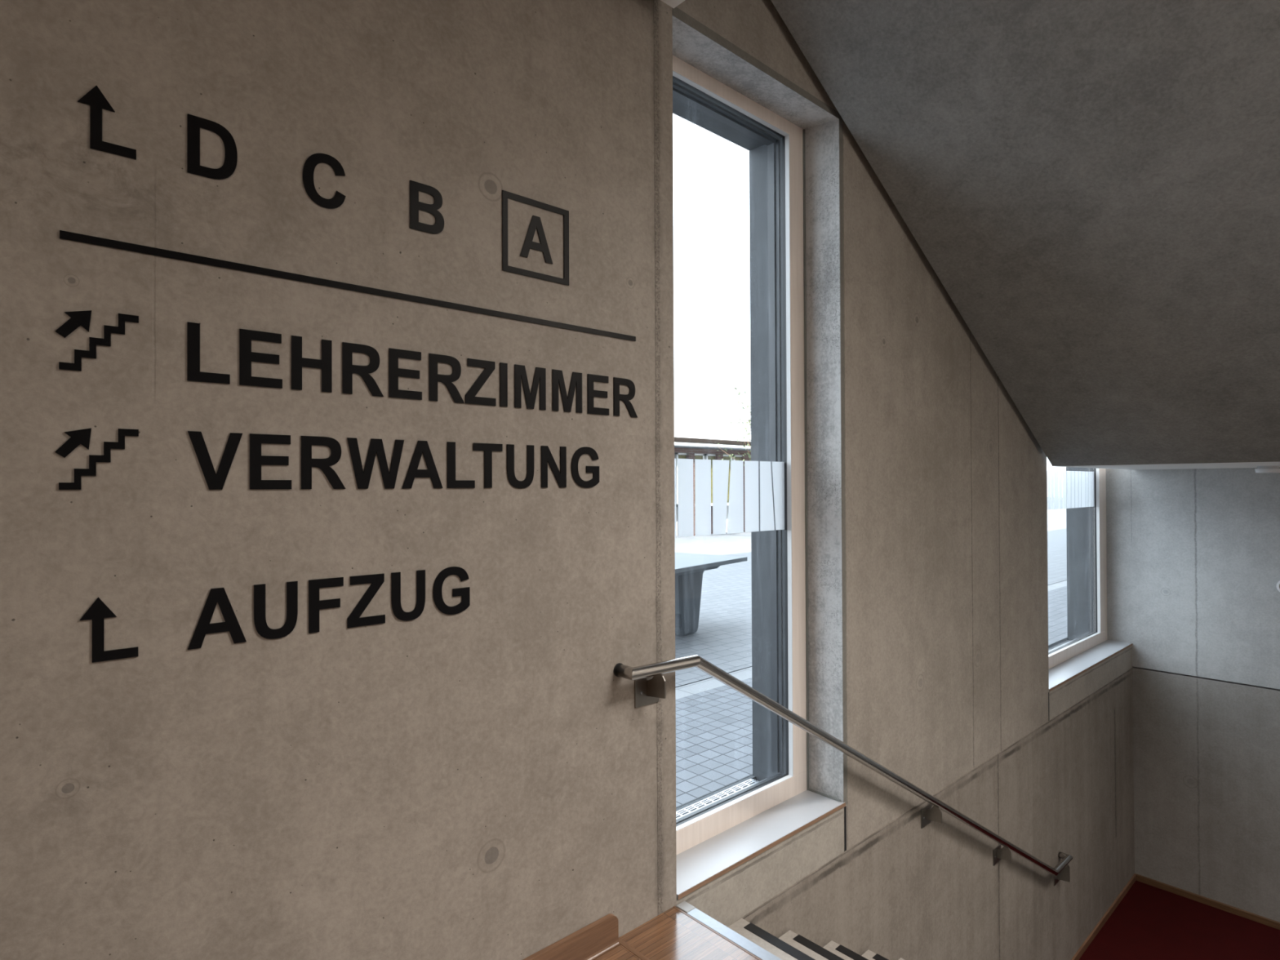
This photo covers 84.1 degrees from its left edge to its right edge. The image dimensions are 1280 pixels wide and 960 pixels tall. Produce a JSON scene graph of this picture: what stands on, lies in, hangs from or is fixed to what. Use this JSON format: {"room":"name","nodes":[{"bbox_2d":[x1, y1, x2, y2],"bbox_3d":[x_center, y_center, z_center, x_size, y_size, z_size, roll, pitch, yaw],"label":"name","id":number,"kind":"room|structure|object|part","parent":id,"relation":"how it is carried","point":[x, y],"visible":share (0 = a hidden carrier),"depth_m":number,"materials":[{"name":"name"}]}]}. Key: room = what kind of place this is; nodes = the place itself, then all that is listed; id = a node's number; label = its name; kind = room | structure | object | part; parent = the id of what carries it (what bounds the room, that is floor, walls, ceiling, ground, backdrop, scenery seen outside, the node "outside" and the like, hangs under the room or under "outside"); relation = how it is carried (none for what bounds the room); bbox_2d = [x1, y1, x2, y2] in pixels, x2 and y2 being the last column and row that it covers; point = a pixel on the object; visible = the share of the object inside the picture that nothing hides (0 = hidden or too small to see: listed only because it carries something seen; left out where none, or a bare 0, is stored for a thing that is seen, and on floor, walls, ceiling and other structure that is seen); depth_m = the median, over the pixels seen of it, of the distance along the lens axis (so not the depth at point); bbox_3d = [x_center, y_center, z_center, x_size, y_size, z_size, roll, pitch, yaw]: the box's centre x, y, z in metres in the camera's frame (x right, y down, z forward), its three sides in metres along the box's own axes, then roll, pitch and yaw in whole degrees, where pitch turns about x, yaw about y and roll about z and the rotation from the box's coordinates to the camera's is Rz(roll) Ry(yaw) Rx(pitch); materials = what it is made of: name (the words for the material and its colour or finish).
{"room":"school stairwell","nodes":[
{"label":"school stairwell","id":0,"kind":"room"},
{"bbox_2d":[0,0,1134,959],"bbox_3d":[0.112,0.218,2.985,12.975,7.690,0.554,0,-1,-42],"label":"wall","id":1,"kind":"structure","parent":0,"point":[482,781],"depth_m":2.05,"materials":[{"name":"concrete"}]},
{"bbox_2d":[54,427,138,489],"bbox_3d":[-1.137,-0.045,1.488,0.140,0.130,0.004,0,-1,-42],"label":"pictogram","id":2,"kind":"object","parent":1,"relation":"attached to","point":[82,437],"visible":1,"depth_m":1.47,"materials":[{"name":"black plastic"}]},
{"bbox_2d":[55,310,138,371],"bbox_3d":[-1.138,-0.290,1.490,0.140,0.130,0.004,0,-1,-42],"label":"pictogram","id":3,"kind":"object","parent":1,"relation":"attached to","point":[78,318],"visible":1,"depth_m":1.48,"materials":[{"name":"black plastic"}]},
{"bbox_2d":[77,85,136,159],"bbox_3d":[-1.128,-0.762,1.504,0.100,0.135,0.004,0,-1,-42],"label":"bent arrow","id":4,"kind":"object","parent":1,"relation":"attached to","point":[95,98],"visible":1,"depth_m":1.49,"materials":[{"name":"black plastic"}]},
{"bbox_2d":[79,596,137,662],"bbox_3d":[-1.120,0.313,1.498,0.100,0.135,0.004,0,-1,-42],"label":"bent arrow","id":5,"kind":"object","parent":1,"relation":"attached to","point":[98,611],"visible":1,"depth_m":1.49,"materials":[{"name":"black plastic"}]},
{"bbox_2d":[186,113,237,179],"bbox_3d":[-0.984,-0.760,1.634,0.100,0.132,0.004,0,-1,-42],"label":"letter sign","id":6,"kind":"object","parent":1,"relation":"attached to","point":[194,123],"visible":1,"depth_m":1.62,"materials":[{"name":"black plastic"}]},
{"bbox_2d":[302,153,346,208],"bbox_3d":[-0.800,-0.759,1.801,0.105,0.137,0.004,0,-1,-42],"label":"letter sign","id":7,"kind":"object","parent":1,"relation":"attached to","point":[313,160],"visible":1,"depth_m":1.79,"materials":[{"name":"black plastic"}]},
{"bbox_2d":[187,566,470,649],"bbox_3d":[-0.756,0.316,1.829,0.701,0.137,0.004,0,-1,-42],"label":"letter sign","id":8,"kind":"object","parent":1,"relation":"attached to","point":[219,595],"depth_m":1.78,"materials":[{"name":"black plastic"}]},
{"bbox_2d":[59,230,635,341],"bbox_3d":[-0.601,-0.500,1.979,1.578,0.016,0.004,0,-1,-42],"label":"line","id":9,"kind":"object","parent":1,"relation":"attached to","point":[65,235],"visible":1,"depth_m":1.77,"materials":[{"name":"black plastic"}]},
{"bbox_2d":[187,431,599,489],"bbox_3d":[-0.578,-0.043,1.994,1.187,0.137,0.004,0,-1,-42],"label":"letter sign","id":10,"kind":"object","parent":1,"relation":"attached to","point":[214,481],"depth_m":1.87,"materials":[{"name":"black plastic"}]},
{"bbox_2d":[186,321,637,417],"bbox_3d":[-0.514,-0.288,2.054,1.362,0.132,0.004,0,-1,-42],"label":"letter sign","id":11,"kind":"object","parent":1,"relation":"attached to","point":[246,356],"depth_m":1.93,"materials":[{"name":"black plastic"}]},
{"bbox_2d":[409,180,444,234],"bbox_3d":[-0.596,-0.759,1.986,0.101,0.132,0.004,0,-1,-42],"label":"letter sign","id":12,"kind":"object","parent":1,"relation":"attached to","point":[415,187],"visible":1,"depth_m":1.98,"materials":[{"name":"black plastic"}]},
{"bbox_2d":[502,190,568,285],"bbox_3d":[-0.325,-0.756,2.232,0.248,0.244,0.004,0,-1,-42],"label":"letter sign","id":13,"kind":"object","parent":1,"relation":"attached to","point":[535,222],"visible":1,"depth_m":2.23,"materials":[{"name":"black plastic"}]},
{"bbox_2d":[522,913,619,959],"bbox_3d":[-2.138,1.513,0.542,5.565,0.099,0.029,0,-1,-42],"label":"baseboard","id":14,"kind":"structure","parent":1,"relation":"attached to","point":[591,941],"depth_m":2.32,"materials":[{"name":"brown wood"}]},
{"bbox_2d":[618,937,649,959],"bbox_3d":[1.420,1.549,0.773,0.018,0.001,4.465,0,-1,-42],"label":"trim","id":15,"kind":"structure","parent":1,"relation":"attached to","point":[621,942],"depth_m":2.37,"materials":[{"name":"brown wood"}]},
{"bbox_2d":[673,906,761,959],"bbox_3d":[1.624,1.625,0.957,0.008,0.151,4.465,0,-1,-42],"label":"trim","id":16,"kind":"structure","parent":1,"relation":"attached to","point":[675,907],"depth_m":2.45,"materials":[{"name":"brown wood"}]},
{"bbox_2d":[672,55,806,855],"bbox_3d":[0.324,-0.111,3.258,1.121,3.354,0.258,0,-1,-42],"label":"window","id":17,"kind":"structure","parent":1,"relation":"in","point":[782,484],"depth_m":3.47,"materials":[{"name":"beige paint"}]},
{"bbox_3d":[0.300,1.533,3.280,1.121,0.067,0.165,0,-1,-42],"label":"sill","id":18,"kind":"part","parent":17,"relation":"part of","materials":[{"name":"wood"}]},
{"bbox_3d":[0.389,-1.741,3.191,0.885,0.096,0.042,0,-1,-42],"label":"frame rail","id":19,"kind":"part","parent":17,"relation":"part of","materials":[{"name":"beige paint"}]},
{"bbox_3d":[0.404,1.498,3.166,1.121,0.114,0.042,0,-1,-42],"label":"frame rail","id":20,"kind":"part","parent":17,"relation":"part of","materials":[{"name":"beige paint"}]},
{"bbox_2d":[672,7,840,119],"bbox_3d":[0.549,-1.754,3.037,1.155,0.040,0.001,0,-1,-42],"label":"trim","id":21,"kind":"structure","parent":1,"relation":"attached to","point":[677,13],"depth_m":2.94,"materials":[{"name":"grey concrete"}]},
{"bbox_2d":[675,790,845,899],"bbox_3d":[0.492,1.545,3.078,1.131,0.018,0.204,0,-1,-42],"label":"window sill","id":22,"kind":"structure","parent":1,"relation":"attached to","point":[697,866],"depth_m":3.03,"materials":[{"name":"white laminate"}]},
{"bbox_2d":[802,128,840,801],"bbox_3d":[0.886,-0.107,3.467,0.008,3.289,0.187,0,-1,-42],"label":"trim","id":23,"kind":"structure","parent":1,"relation":"attached to","point":[803,130],"depth_m":3.53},
{"bbox_2d":[613,654,1072,885],"bbox_3d":[1.566,1.817,3.852,4.371,2.364,0.096,0,-1,-42],"label":"handrail","id":24,"kind":"object","parent":1,"relation":"attached to","point":[650,684],"visible":1,"depth_m":3.04,"materials":[{"name":"silver metal"}]},
{"bbox_3d":[0.025,0.752,2.530,0.116,0.098,0.005,0,-1,-42],"label":"bracket plate","id":25,"kind":"part","parent":24,"relation":"part of","materials":[{"name":"silver metal"}]},
{"bbox_3d":[1.581,1.856,3.918,0.116,0.098,0.005,0,-1,-42],"label":"bracket plate","id":26,"kind":"part","parent":24,"relation":"part of","materials":[{"name":"silver metal"}]},
{"bbox_3d":[2.293,2.408,4.557,0.116,0.098,0.005,0,-1,-42],"label":"bracket plate","id":27,"kind":"part","parent":24,"relation":"part of","materials":[{"name":"silver metal"}]},
{"bbox_3d":[3.106,2.954,5.288,0.116,0.098,0.005,0,-1,-42],"label":"bracket plate","id":28,"kind":"part","parent":24,"relation":"part of","materials":[{"name":"silver metal"}]},
{"bbox_2d":[839,115,847,804],"bbox_3d":[0.973,-0.105,3.402,0.030,3.315,0.001,0,-1,-42],"label":"trim","id":29,"kind":"structure","parent":1,"relation":"attached to","point":[841,166],"depth_m":3.40,"materials":[{"name":"grey concrete"}]},
{"bbox_2d":[844,805,846,851],"bbox_3d":[0.977,1.665,3.392,0.018,0.210,0.011,0,-1,-42],"label":"trim","id":30,"kind":"structure","parent":1,"relation":"attached to","point":[845,807],"depth_m":3.39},
{"bbox_2d":[1048,692,1049,720],"bbox_3d":[3.011,1.671,5.235,0.016,0.210,0.011,0,-1,-42],"label":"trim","id":31,"kind":"structure","parent":1,"relation":"attached to","point":[1048,692],"depth_m":5.23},
{"bbox_2d":[1046,467,1107,668],"bbox_3d":[3.613,-0.102,6.238,2.224,3.354,0.258,0,-1,-42],"label":"window","id":32,"kind":"structure","parent":1,"relation":"in","point":[1086,480],"depth_m":6.74,"materials":[{"name":"beige paint"}]},
{"bbox_3d":[3.693,1.507,6.146,2.224,0.114,0.042,0,-1,-42],"label":"frame rail","id":33,"kind":"part","parent":32,"relation":"part of","materials":[{"name":"beige paint"}]},
{"bbox_2d":[1048,640,1132,691],"bbox_3d":[3.777,1.554,6.054,2.222,0.018,0.204,0,-1,-42],"label":"window sill","id":34,"kind":"structure","parent":1,"relation":"attached to","point":[1067,670],"depth_m":6.03,"materials":[{"name":"white laminate"}]},
{"bbox_2d":[1071,873,1136,959],"bbox_3d":[3.799,3.740,5.901,2.371,0.059,0.014,0,-1,-42],"label":"baseboard","id":35,"kind":"structure","parent":1,"relation":"attached to","point":[1077,955],"depth_m":6.01,"materials":[{"name":"brown wood"}]},
{"bbox_2d":[661,0,684,8],"bbox_3d":[-0.554,-2.065,-1.019,5.803,0.682,4.398,0,-1,-42],"label":"ceiling","id":36,"kind":"structure","parent":0,"point":[673,3],"depth_m":2.53,"materials":[{"name":"white paint"}]},
{"bbox_2d":[592,906,758,959],"bbox_3d":[-0.545,1.645,-1.009,5.845,0.200,4.465,0,-1,-42],"label":"floor","id":37,"kind":"structure","parent":0,"point":[671,935],"depth_m":2.40,"materials":[{"name":"brown wood"}]},
{"bbox_2d":[675,901,782,959],"bbox_3d":[1.647,1.634,0.976,0.050,0.173,4.462,0,-1,-42],"label":"trim","id":38,"kind":"structure","parent":37,"relation":"attached to","point":[690,909],"depth_m":2.46,"materials":[{"name":"metal"}]},
{"bbox_2d":[1051,461,1279,470],"bbox_3d":[5.343,-0.254,4.329,2.219,0.272,4.435,0,-1,-42],"label":"ceiling","id":39,"kind":"structure","parent":0,"point":[1241,464],"depth_m":5.31,"materials":[{"name":"white paint"}]},
{"bbox_2d":[771,0,1279,466],"bbox_3d":[2.140,-1.356,3.271,3.951,2.489,1.710,0,-1,-42],"label":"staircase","id":40,"kind":"structure","parent":39,"relation":"attached to","point":[1092,186],"depth_m":3.24,"materials":[{"name":"concrete"}]},
{"bbox_2d":[1254,466,1279,472],"bbox_3d":[4.801,-0.081,5.424,0.156,0.052,0.156,0,-1,-42],"label":"ceiling detector","id":41,"kind":"object","parent":39,"relation":"attached to","point":[1260,468],"visible":0.94,"depth_m":5.37,"materials":[{"name":"white plastic"}]},
{"bbox_2d":[1079,880,1279,959],"bbox_3d":[3.589,3.796,2.711,6.975,0.100,4.463,0,-1,-42],"label":"floor","id":42,"kind":"structure","parent":0,"point":[1149,922],"depth_m":5.89,"materials":[{"name":"red carpet"}]},
{"bbox_2d":[728,918,904,959],"bbox_3d":[2.055,2.751,3.177,3.514,2.010,1.696,0,-1,-42],"label":"concrete staircase","id":43,"kind":"structure","parent":42,"relation":"on","point":[791,945],"depth_m":2.86,"materials":[{"name":"grey concrete"}]},
{"bbox_2d":[1106,467,1279,922],"bbox_3d":[6.353,0.208,5.160,0.404,7.690,5.120,0,-1,-42],"label":"wall","id":44,"kind":"structure","parent":0,"point":[1193,554],"depth_m":6.33,"materials":[{"name":"concrete"}]},
{"bbox_2d":[1136,873,1279,929],"bbox_3d":[6.170,3.723,5.039,0.016,0.059,4.447,0,-1,-42],"label":"baseboard","id":45,"kind":"structure","parent":44,"relation":"attached to","point":[1188,895],"depth_m":6.27,"materials":[{"name":"brown wood"}]},
{"bbox_2d":[1276,581,1279,591],"bbox_3d":[5.387,0.890,5.913,0.022,0.124,0.124,0,-1,-42],"label":"disc","id":46,"kind":"object","parent":44,"relation":"attached to","point":[1278,582],"visible":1,"depth_m":5.94,"materials":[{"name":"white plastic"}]},
{"label":"outside","id":47,"kind":"structure","parent":0,"visible":0},
{"bbox_2d":[675,636,1067,808],"bbox_3d":[10.238,1.676,12.525,48.000,0.154,0.008,0,-1,-42],"label":"gravel strip","id":48,"kind":"object","parent":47,"point":[1064,638],"visible":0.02,"depth_m":3.69,"materials":[{"name":"grey gravel"}]},
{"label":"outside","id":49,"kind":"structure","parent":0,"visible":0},
{"bbox_2d":[675,497,1066,688],"bbox_3d":[4.500,1.999,47.153,110.000,0.200,56.127,0,-1,-42],"label":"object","id":50,"kind":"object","parent":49,"point":[722,637],"depth_m":9.81,"materials":[{"name":"concrete"}]},
{"bbox_2d":[675,551,746,635],"bbox_3d":[-0.251,1.227,7.185,1.525,0.760,2.740,-1,-1,37],"label":"table","id":51,"kind":"object","parent":50,"relation":"on","point":[690,568],"visible":0.18,"depth_m":7.33,"materials":[{"name":"grey concrete"}]},
{"bbox_3d":[0.094,1.461,6.921,0.120,0.185,1.140,-1,-1,37],"label":"foot rail","id":52,"kind":"part","parent":51,"relation":"part of","materials":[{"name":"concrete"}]},
{"bbox_3d":[0.506,1.261,7.463,0.160,0.690,0.517,-1,-1,37],"label":"leg","id":53,"kind":"part","parent":51,"relation":"part of","materials":[{"name":"concrete"}]},
{"bbox_2d":[674,402,751,535],"bbox_3d":[2.413,-0.559,27.125,20.800,4.620,7.650,0,-1,-42],"label":"pavilion","id":54,"kind":"object","parent":50,"relation":"on","point":[697,428],"visible":0.07,"depth_m":23.29,"materials":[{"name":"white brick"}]},
{"bbox_3d":[1.299,-0.012,21.636,0.440,1.490,0.040,0,-1,-42],"label":"pane","id":55,"kind":"part","parent":54,"relation":"part of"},
{"bbox_3d":[1.788,-0.010,22.079,0.440,1.490,0.040,0,-1,-42],"label":"pane","id":56,"kind":"part","parent":54,"relation":"part of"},
{"bbox_3d":[2.277,-0.009,22.522,0.440,1.490,0.040,0,-1,-42],"label":"pane","id":57,"kind":"part","parent":54,"relation":"part of","materials":[{"name":"white glass"}]},
{"bbox_3d":[2.766,-0.008,22.965,0.440,1.490,0.040,0,-1,-42],"label":"pane","id":58,"kind":"part","parent":54,"relation":"part of","materials":[{"name":"white glass"}]},
{"bbox_2d":[714,386,751,466],"bbox_3d":[3.744,-0.682,21.046,3.102,4.764,2.190,0,-1,-29],"label":"tree","id":59,"kind":"object","parent":50,"relation":"on","point":[739,393],"visible":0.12,"depth_m":21.00,"materials":[{"name":"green plant"}]},
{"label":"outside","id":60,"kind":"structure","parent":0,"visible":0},
{"bbox_3d":[0.260,1.697,3.323,1.123,0.200,0.225,0,-1,-42],"label":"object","id":61,"kind":"structure","parent":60,"visible":0},
{"bbox_2d":[675,775,755,811],"bbox_3d":[0.192,1.585,3.398,1.119,0.025,0.024,0,-1,-42],"label":"gravel strip","id":62,"kind":"object","parent":61,"relation":"on","point":[753,777],"visible":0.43,"depth_m":3.57,"materials":[{"name":"grey gravel"}]},
{"bbox_2d":[675,777,759,818],"bbox_3d":[0.210,1.584,3.360,1.070,0.026,0.058,0,-1,-42],"label":"drain grate","id":63,"kind":"object","parent":61,"relation":"on","point":[696,806],"visible":0.38,"depth_m":3.51,"materials":[{"name":"metal"}]},
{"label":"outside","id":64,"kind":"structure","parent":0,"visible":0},
{"bbox_2d":[675,580,1066,699],"bbox_3d":[9.346,1.715,13.509,48.000,0.200,0.210,0,-1,-42],"label":"band","id":65,"kind":"object","parent":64,"point":[691,689],"depth_m":5.54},
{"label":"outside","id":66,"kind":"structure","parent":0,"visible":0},
{"bbox_2d":[675,586,1067,806],"bbox_3d":[9.826,1.709,12.979,48.000,0.200,1.220,0,-1,-42],"label":"pavers","id":67,"kind":"object","parent":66,"point":[714,726],"depth_m":4.40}
]}

